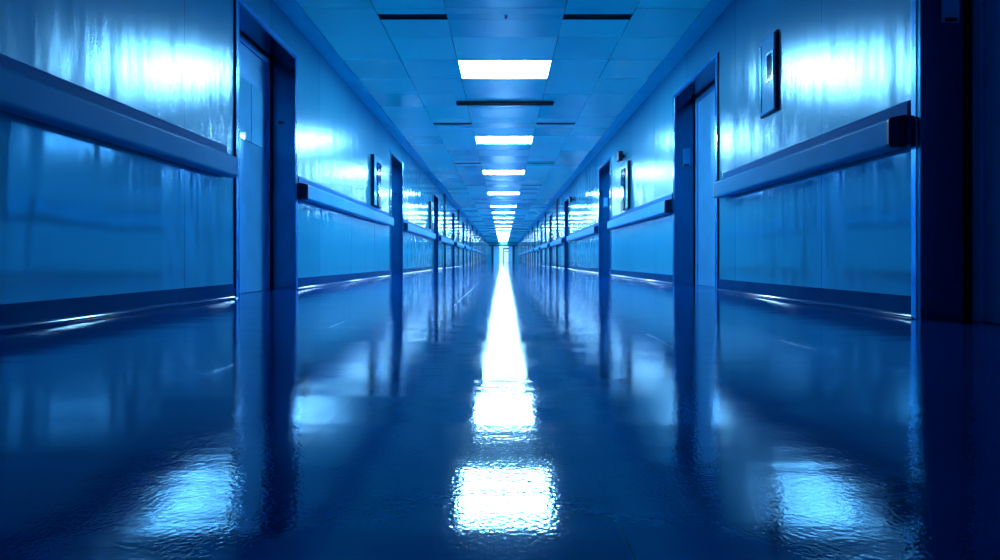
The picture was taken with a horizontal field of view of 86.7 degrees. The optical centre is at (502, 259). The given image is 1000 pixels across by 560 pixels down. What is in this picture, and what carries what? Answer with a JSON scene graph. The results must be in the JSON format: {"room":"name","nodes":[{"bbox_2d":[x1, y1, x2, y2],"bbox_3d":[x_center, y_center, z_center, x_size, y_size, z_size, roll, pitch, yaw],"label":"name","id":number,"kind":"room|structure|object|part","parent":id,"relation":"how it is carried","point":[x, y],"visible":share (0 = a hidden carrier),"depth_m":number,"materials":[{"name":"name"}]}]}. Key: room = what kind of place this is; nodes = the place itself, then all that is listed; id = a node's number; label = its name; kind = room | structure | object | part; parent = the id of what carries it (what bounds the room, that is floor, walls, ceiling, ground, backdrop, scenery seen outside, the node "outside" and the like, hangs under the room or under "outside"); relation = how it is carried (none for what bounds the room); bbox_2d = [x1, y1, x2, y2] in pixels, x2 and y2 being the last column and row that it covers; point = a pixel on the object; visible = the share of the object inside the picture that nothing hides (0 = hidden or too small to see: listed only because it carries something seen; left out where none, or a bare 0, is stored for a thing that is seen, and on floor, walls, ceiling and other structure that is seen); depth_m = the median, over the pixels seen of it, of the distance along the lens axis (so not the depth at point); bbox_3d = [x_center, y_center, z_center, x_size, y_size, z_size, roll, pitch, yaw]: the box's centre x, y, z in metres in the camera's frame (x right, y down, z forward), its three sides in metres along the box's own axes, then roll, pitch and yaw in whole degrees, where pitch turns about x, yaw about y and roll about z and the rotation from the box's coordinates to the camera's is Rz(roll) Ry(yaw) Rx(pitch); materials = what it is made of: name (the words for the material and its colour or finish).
{"room":"hospital interior","nodes":[
{"label":"hospital interior","id":0,"kind":"room"},
{"bbox_2d":[0,0,486,303],"bbox_3d":[-2.190,-1.060,32.500,0.340,2.700,73.000,0,0,0],"label":"wall","id":1,"kind":"structure","parent":0,"point":[81,215],"depth_m":3.08,"materials":[{"name":"blue paint"}]},
{"bbox_2d":[0,53,237,177],"bbox_3d":[-1.967,-0.710,1.170,0.106,0.230,5.340,0,0,0],"label":"handrail","id":2,"kind":"object","parent":1,"relation":"attached to","point":[27,91],"visible":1,"depth_m":2.55,"materials":[{"name":"plastic"}]},
{"bbox_2d":[0,261,487,332],"bbox_3d":[-2.002,0.234,32.490,0.035,0.112,72.980,0,0,0],"label":"baseboard","id":3,"kind":"structure","parent":1,"relation":"attached to","point":[45,313],"depth_m":2.82,"materials":[{"name":"blue plastic"}]},
{"bbox_2d":[234,0,297,297],"bbox_3d":[-2.152,-0.853,4.580,0.296,2.286,1.210,0,0,0],"label":"door","id":4,"kind":"structure","parent":1,"relation":"in","point":[265,67],"depth_m":4.96,"materials":[{"name":"blue metal"}]},
{"bbox_3d":[-2.256,-1.315,4.630,0.008,0.530,0.700,0,0,0],"label":"vision panel","id":5,"kind":"part","parent":4,"relation":"part of","materials":[{"name":"blue glass"}]},
{"bbox_2d":[298,176,393,225],"bbox_3d":[-1.967,-0.710,7.255,0.106,0.230,4.130,0,0,0],"label":"handrail","id":6,"kind":"object","parent":1,"relation":"attached to","point":[309,191],"visible":1,"depth_m":6.25,"materials":[{"name":"plastic"}]},
{"bbox_2d":[371,154,381,207],"bbox_3d":[-1.979,-1.227,8.350,0.088,0.786,0.500,0,0,0],"label":"station","id":7,"kind":"object","parent":1,"relation":"attached to","point":[376,163],"visible":1,"depth_m":8.21,"materials":[{"name":"metal"}]},
{"bbox_2d":[390,150,402,274],"bbox_3d":[-2.152,-0.838,10.060,0.296,2.256,1.210,0,0,0],"label":"door","id":8,"kind":"structure","parent":1,"relation":"in","point":[396,165],"depth_m":10.60,"materials":[{"name":"blue metal"}]},
{"bbox_2d":[403,219,435,238],"bbox_3d":[-1.967,-0.710,12.895,0.106,0.230,4.450,0,0,0],"label":"handrail","id":9,"kind":"object","parent":1,"relation":"attached to","point":[408,226],"visible":1,"depth_m":12.01,"materials":[{"name":"plastic"}]},
{"bbox_2d":[429,201,433,229],"bbox_3d":[-1.979,-1.235,14.750,0.088,0.750,0.450,0,0,0],"label":"station","id":10,"kind":"object","parent":1,"relation":"attached to","point":[431,204],"visible":1,"depth_m":14.54,"materials":[{"name":"metal"}]},
{"bbox_2d":[433,192,438,269],"bbox_3d":[-2.152,-0.838,15.875,0.296,2.256,1.240,0,0,0],"label":"door","id":11,"kind":"structure","parent":1,"relation":"in","point":[435,197],"depth_m":16.43,"materials":[{"name":"blue metal"}]},
{"bbox_3d":[-2.139,-0.820,15.875,0.262,2.220,1.150,0,0,0],"label":"frame","id":12,"kind":"part","parent":11,"relation":"part of","materials":[{"name":"blue metal"}]},
{"bbox_2d":[444,194,445,267],"bbox_3d":[-1.998,-0.995,18.300,0.045,2.570,0.060,0,0,0],"label":"post","id":13,"kind":"object","parent":1,"relation":"attached to","point":[444,194],"visible":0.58,"depth_m":18.27,"materials":[{"name":"blue metal"}]},
{"bbox_2d":[439,234,453,244],"bbox_3d":[-1.967,-0.710,18.610,0.106,0.230,4.220,0,0,0],"label":"handrail","id":14,"kind":"object","parent":1,"relation":"attached to","point":[442,238],"visible":1,"depth_m":17.96,"materials":[{"name":"plastic"}]},
{"bbox_2d":[452,211,454,266],"bbox_3d":[-2.152,-0.838,21.475,0.296,2.256,1.240,0,0,0],"label":"door","id":15,"kind":"structure","parent":1,"relation":"in","point":[453,213],"depth_m":22.03,"materials":[{"name":"blue metal"}]},
{"bbox_2d":[458,210,458,265],"bbox_3d":[-1.998,-0.995,24.000,0.045,2.570,0.060,0,0,0],"label":"post","id":16,"kind":"object","parent":1,"relation":"attached to","point":[458,210],"visible":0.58,"depth_m":23.97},
{"bbox_2d":[455,240,463,247],"bbox_3d":[-1.967,-0.710,24.160,0.106,0.230,4.120,0,0,0],"label":"handrail","id":17,"kind":"object","parent":1,"relation":"attached to","point":[457,243],"visible":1,"depth_m":23.34,"materials":[{"name":"plastic"}]},
{"bbox_2d":[462,220,463,265],"bbox_3d":[-2.152,-0.838,26.975,0.296,2.256,1.240,0,0,0],"label":"door","id":18,"kind":"structure","parent":1,"relation":"in","point":[462,220],"depth_m":26.99,"materials":[{"name":"blue metal"}]},
{"bbox_3d":[-2.139,-0.820,26.975,0.262,2.220,1.150,0,0,0],"label":"frame","id":19,"kind":"part","parent":18,"relation":"part of","materials":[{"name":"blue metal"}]},
{"bbox_2d":[467,219,467,264],"bbox_3d":[-1.998,-0.995,29.600,0.045,2.570,0.060,0,0,0],"label":"post","id":20,"kind":"object","parent":1,"relation":"attached to","point":[467,219],"visible":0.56,"depth_m":29.57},
{"bbox_2d":[469,227,470,264],"bbox_3d":[-2.152,-0.838,32.575,0.296,2.256,1.240,0,0,0],"label":"door","id":21,"kind":"structure","parent":1,"relation":"in","point":[469,227],"depth_m":32.91,"materials":[{"name":"blue metal"}]},
{"bbox_3d":[-2.139,-0.820,32.575,0.262,2.220,1.150,0,0,0],"label":"frame","id":22,"kind":"part","parent":21,"relation":"part of","materials":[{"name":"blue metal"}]},
{"bbox_2d":[474,232,475,263],"bbox_3d":[-2.152,-0.838,38.175,0.296,2.256,1.240,0,0,0],"label":"door","id":23,"kind":"structure","parent":1,"relation":"in","point":[474,232],"depth_m":38.64,"materials":[{"name":"blue metal"}]},
{"bbox_2d":[0,262,999,559],"bbox_3d":[0.000,0.340,38.500,4.720,0.100,85.000,0,0,0],"label":"floor","id":24,"kind":"structure","parent":0,"point":[488,410],"depth_m":0.89,"materials":[{"name":"blue tile"}]},
{"bbox_2d":[296,0,709,241],"bbox_3d":[0.000,-2.368,32.500,4.720,0.124,73.000,0,0,0],"label":"ceiling","id":25,"kind":"structure","parent":0,"point":[410,68],"depth_m":6.67,"materials":[{"name":"blue tile"}]},
{"bbox_2d":[273,0,487,241],"bbox_3d":[-1.935,-2.321,32.500,0.170,0.078,73.000,0,0,0],"label":"cove","id":26,"kind":"object","parent":25,"relation":"attached to","point":[292,9],"visible":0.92,"depth_m":6.58,"materials":[{"name":"blue paint"}]},
{"bbox_2d":[377,13,447,19],"bbox_3d":[-0.855,-2.325,5.035,0.650,0.034,0.110,0,0,0],"label":"ceiling vent","id":27,"kind":"object","parent":25,"relation":"in","point":[381,16],"visible":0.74,"depth_m":5.03,"materials":[{"name":"black metal"}]},
{"bbox_2d":[379,15,446,17],"bbox_3d":[-0.855,-2.327,5.035,0.638,0.030,0.098,0,0,0],"label":"grille","id":28,"kind":"object","parent":27,"relation":"attached to","point":[380,16],"depth_m":5.03,"materials":[{"name":"black metal"}]},
{"bbox_2d":[433,122,471,124],"bbox_3d":[-0.855,-2.325,8.975,0.650,0.034,0.110,0,0,0],"label":"ceiling vent","id":29,"kind":"object","parent":25,"relation":"in","point":[471,122],"visible":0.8,"depth_m":9.00,"materials":[{"name":"black metal"}]},
{"bbox_2d":[434,123,470,123],"bbox_3d":[-0.855,-2.327,8.975,0.638,0.030,0.098,0,0,0],"label":"grille","id":30,"kind":"object","parent":29,"relation":"attached to","point":[434,123],"depth_m":9.00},
{"bbox_2d":[490,205,515,206],"bbox_3d":[0.020,-2.333,22.770,1.100,0.054,0.628,0,0,0],"label":"ceiling light","id":31,"kind":"object","parent":25,"relation":"attached to","point":[490,205],"visible":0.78,"depth_m":22.45,"materials":[{"name":"white plastic"}]},
{"bbox_2d":[482,170,524,173],"bbox_3d":[0.020,-2.333,13.974,1.100,0.054,0.628,0,0,0],"label":"ceiling light","id":32,"kind":"object","parent":25,"relation":"attached to","point":[484,171],"visible":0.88,"depth_m":13.83,"materials":[{"name":"white plastic"}]},
{"bbox_2d":[487,192,519,194],"bbox_3d":[0.020,-2.333,18.372,1.100,0.054,0.628,0,0,0],"label":"ceiling light","id":33,"kind":"object","parent":25,"relation":"attached to","point":[489,193],"visible":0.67,"depth_m":18.41,"materials":[{"name":"white plastic"}]},
{"bbox_2d":[488,192,518,193],"bbox_3d":[0.020,-2.316,18.372,1.068,0.012,0.596,0,0,0],"label":"diffuser","id":34,"kind":"object","parent":33,"relation":"attached to","point":[488,192],"depth_m":18.27,"materials":[{"name":"white plastic"}]},
{"bbox_2d":[457,60,551,78],"bbox_3d":[0.020,-2.333,6.434,1.100,0.054,0.628,0,0,0],"label":"ceiling light","id":35,"kind":"object","parent":25,"relation":"attached to","point":[469,69],"visible":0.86,"depth_m":6.43,"materials":[{"name":"white plastic"}]},
{"bbox_2d":[475,136,533,143],"bbox_3d":[0.020,-2.333,10.204,1.100,0.054,0.628,0,0,0],"label":"ceiling light","id":36,"kind":"object","parent":25,"relation":"attached to","point":[479,139],"visible":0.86,"depth_m":10.16,"materials":[{"name":"white plastic"}]},
{"bbox_2d":[456,101,553,105],"bbox_3d":[0.030,-2.291,7.755,1.420,0.034,0.110,0,0,0],"label":"ceiling vent","id":37,"kind":"object","parent":25,"relation":"in","point":[458,103],"visible":1,"depth_m":7.70,"materials":[{"name":"black metal"}]},
{"bbox_2d":[457,104,552,104],"bbox_3d":[0.030,-2.293,7.755,1.408,0.030,0.098,0,0,0],"label":"grille","id":38,"kind":"object","parent":37,"relation":"attached to","point":[457,104],"depth_m":7.78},
{"bbox_2d":[536,123,574,124],"bbox_3d":[0.895,-2.325,8.975,0.650,0.034,0.110,0,0,0],"label":"ceiling vent","id":39,"kind":"object","parent":25,"relation":"in","point":[537,123],"visible":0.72,"depth_m":9.03,"materials":[{"name":"black metal"}]},
{"bbox_3d":[0.895,-2.323,8.975,0.650,0.030,0.110,0,0,0],"label":"frame","id":40,"kind":"part","parent":39,"relation":"part of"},
{"bbox_2d":[537,123,574,123],"bbox_3d":[0.895,-2.327,8.975,0.638,0.030,0.098,0,0,0],"label":"grille","id":41,"kind":"object","parent":39,"relation":"attached to","point":[537,123],"depth_m":9.00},
{"bbox_2d":[562,14,632,19],"bbox_3d":[0.895,-2.325,5.035,0.650,0.034,0.110,0,0,0],"label":"ceiling vent","id":42,"kind":"object","parent":25,"relation":"in","point":[565,16],"visible":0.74,"depth_m":5.03,"materials":[{"name":"black metal"}]},
{"bbox_2d":[564,15,630,17],"bbox_3d":[0.895,-2.327,5.035,0.638,0.030,0.098,0,0,0],"label":"grille","id":43,"kind":"object","parent":42,"relation":"attached to","point":[565,16],"depth_m":5.03,"materials":[{"name":"black metal"}]},
{"bbox_2d":[518,0,732,241],"bbox_3d":[1.935,-2.321,32.500,0.170,0.078,73.000,0,0,0],"label":"cove","id":44,"kind":"object","parent":25,"relation":"attached to","point":[713,9],"visible":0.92,"depth_m":6.58,"materials":[{"name":"blue paint"}]},
{"bbox_2d":[487,242,518,261],"bbox_3d":[0.000,-1.060,69.150,4.720,2.700,0.300,0,0,0],"label":"wall","id":45,"kind":"structure","parent":0,"point":[488,243],"depth_m":69.00,"materials":[{"name":"blue paint"}]},
{"bbox_2d":[488,245,517,261],"bbox_3d":[0.000,-0.820,69.080,3.800,2.220,0.440,0,0,0],"label":"door","id":46,"kind":"structure","parent":45,"relation":"in","point":[498,254],"depth_m":69.10,"materials":[{"name":"blue metal"}]},
{"bbox_3d":[0.115,-0.760,69.105,1.210,2.100,0.010,0,0,0],"label":"pane","id":47,"kind":"part","parent":46,"relation":"part of","materials":[{"name":"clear glass"}]},
{"bbox_2d":[519,0,910,295],"bbox_3d":[2.190,-1.060,32.500,0.340,2.700,73.000,0,0,0],"label":"wall","id":48,"kind":"structure","parent":0,"point":[847,226],"depth_m":3.76,"materials":[{"name":"blue paint"}]},
{"bbox_2d":[532,227,532,262],"bbox_3d":[1.998,-0.995,36.200,0.045,2.570,0.060,0,0,0],"label":"post","id":49,"kind":"object","parent":48,"relation":"attached to","point":[532,227],"visible":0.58,"depth_m":36.17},
{"bbox_2d":[534,229,534,264],"bbox_3d":[2.152,-0.828,33.575,0.296,2.236,1.240,0,0,0],"label":"door","id":50,"kind":"structure","parent":48,"relation":"in","point":[534,229],"depth_m":34.13,"materials":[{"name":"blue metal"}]},
{"bbox_2d":[537,221,537,264],"bbox_3d":[1.998,-0.995,30.700,0.045,2.570,0.060,0,0,0],"label":"post","id":51,"kind":"object","parent":48,"relation":"attached to","point":[537,221],"visible":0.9,"depth_m":30.67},
{"bbox_2d":[540,223,541,264],"bbox_3d":[2.152,-0.828,27.975,0.296,2.236,1.240,0,0,0],"label":"door","id":52,"kind":"structure","parent":48,"relation":"in","point":[541,223],"depth_m":28.53,"materials":[{"name":"blue metal"}]},
{"bbox_2d":[540,242,548,248],"bbox_3d":[1.967,-0.675,25.110,0.106,0.230,4.220,0,0,0],"label":"handrail","id":53,"kind":"object","parent":48,"relation":"attached to","point":[546,245],"visible":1,"depth_m":24.40,"materials":[{"name":"plastic"}]},
{"bbox_2d":[544,212,545,265],"bbox_3d":[1.998,-0.995,25.200,0.045,2.570,0.060,0,0,0],"label":"post","id":54,"kind":"object","parent":48,"relation":"attached to","point":[544,212],"visible":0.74,"depth_m":25.22,"materials":[{"name":"blue metal"}]},
{"bbox_2d":[549,213,551,266],"bbox_3d":[2.152,-0.828,22.375,0.296,2.236,1.240,0,0,0],"label":"door","id":55,"kind":"structure","parent":48,"relation":"in","point":[550,215],"depth_m":22.93,"materials":[{"name":"blue metal"}]},
{"bbox_2d":[556,199,556,267],"bbox_3d":[1.998,-0.995,19.700,0.045,2.570,0.060,0,0,0],"label":"post","id":56,"kind":"object","parent":48,"relation":"attached to","point":[556,199],"visible":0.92,"depth_m":19.67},
{"bbox_2d":[550,236,563,245],"bbox_3d":[1.967,-0.675,19.510,0.106,0.230,4.220,0,0,0],"label":"handrail","id":57,"kind":"object","parent":48,"relation":"attached to","point":[560,240],"visible":1,"depth_m":18.74,"materials":[{"name":"plastic"}]},
{"bbox_2d":[564,196,568,268],"bbox_3d":[2.152,-0.828,16.775,0.296,2.236,1.240,0,0,0],"label":"door","id":58,"kind":"structure","parent":48,"relation":"in","point":[566,201],"depth_m":17.33,"materials":[{"name":"blue metal"}]},
{"bbox_2d":[566,223,597,240],"bbox_3d":[1.967,-0.675,13.585,0.106,0.230,4.870,0,0,0],"label":"handrail","id":59,"kind":"object","parent":48,"relation":"attached to","point":[593,229],"visible":1,"depth_m":12.68,"materials":[{"name":"plastic"}]},
{"bbox_2d":[598,156,610,274],"bbox_3d":[2.152,-0.823,10.515,0.296,2.226,1.260,0,0,0],"label":"door","id":60,"kind":"structure","parent":48,"relation":"in","point":[604,171],"depth_m":11.08,"materials":[{"name":"blue metal"}]},
{"bbox_2d":[604,198,607,206],"bbox_3d":[2.145,-1.200,11.072,0.082,0.200,0.016,0,0,0],"label":"card reader","id":61,"kind":"object","parent":60,"relation":"attached to","point":[605,199],"visible":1,"depth_m":11.06,"materials":[{"name":"blue plastic"}]},
{"bbox_2d":[617,151,623,161],"bbox_3d":[1.965,-1.730,8.846,0.110,0.160,0.148,0,0,0],"label":"camera","id":62,"kind":"object","parent":48,"relation":"attached to","point":[620,155],"visible":1,"depth_m":8.78,"materials":[{"name":"black plastic"}]},
{"bbox_2d":[620,160,629,210],"bbox_3d":[1.984,-1.192,8.680,0.078,0.776,0.560,0,0,0],"label":"station","id":63,"kind":"object","parent":48,"relation":"attached to","point":[625,168],"visible":1,"depth_m":8.52,"materials":[{"name":"metal"}]},
{"bbox_2d":[607,193,672,229],"bbox_3d":[1.967,-0.675,8.010,0.106,0.230,3.480,0,0,0],"label":"handrail","id":64,"kind":"object","parent":48,"relation":"attached to","point":[664,205],"visible":1,"depth_m":7.28,"materials":[{"name":"plastic"}]},
{"bbox_2d":[673,52,718,289],"bbox_3d":[2.152,-0.828,5.610,0.296,2.236,1.310,0,0,0],"label":"door","id":65,"kind":"structure","parent":48,"relation":"in","point":[696,103],"depth_m":6.13,"materials":[{"name":"blue metal"}]},
{"bbox_2d":[683,149,689,165],"bbox_3d":[2.145,-1.200,6.192,0.082,0.200,0.016,0,0,0],"label":"card reader","id":66,"kind":"object","parent":65,"relation":"attached to","point":[686,152],"visible":1,"depth_m":6.19,"materials":[{"name":"blue plastic"}]},
{"bbox_2d":[518,261,912,318],"bbox_3d":[2.002,0.234,32.490,0.035,0.112,72.980,0,0,0],"label":"baseboard","id":67,"kind":"structure","parent":48,"relation":"attached to","point":[892,305],"depth_m":3.47,"materials":[{"name":"blue plastic"}]},
{"bbox_2d":[759,29,778,118],"bbox_3d":[2.002,-1.395,4.004,0.043,0.590,0.247,0,0,0],"label":"control panel","id":68,"kind":"object","parent":48,"relation":"attached to","point":[769,47],"visible":1,"depth_m":3.95,"materials":[{"name":"metal"}]},
{"bbox_2d":[714,100,910,197],"bbox_3d":[1.967,-0.675,3.720,0.106,0.230,2.200,0,0,0],"label":"handrail","id":69,"kind":"object","parent":48,"relation":"attached to","point":[889,129],"visible":1,"depth_m":3.16,"materials":[{"name":"plastic"}]},
{"bbox_2d":[911,0,999,322],"bbox_3d":[2.152,-0.838,1.995,0.296,2.256,1.240,0,0,0],"label":"door","id":70,"kind":"structure","parent":48,"relation":"in","point":[955,67],"depth_m":2.55,"materials":[{"name":"blue metal"}]},
{"bbox_3d":[2.014,-0.838,1.995,0.020,2.256,1.222,0,0,0],"label":"casing","id":71,"kind":"part","parent":70,"relation":"part of","materials":[{"name":"metal"}]},
{"bbox_3d":[2.139,-0.820,1.995,0.262,2.220,1.150,0,0,0],"label":"frame","id":72,"kind":"part","parent":70,"relation":"part of","materials":[{"name":"blue metal"}]},
{"bbox_2d":[941,0,958,22],"bbox_3d":[2.145,-1.260,2.542,0.082,0.240,0.016,0,0,0],"label":"card reader","id":73,"kind":"object","parent":70,"relation":"attached to","point":[949,8],"visible":1,"depth_m":2.54,"materials":[{"name":"blue plastic"}]}
]}

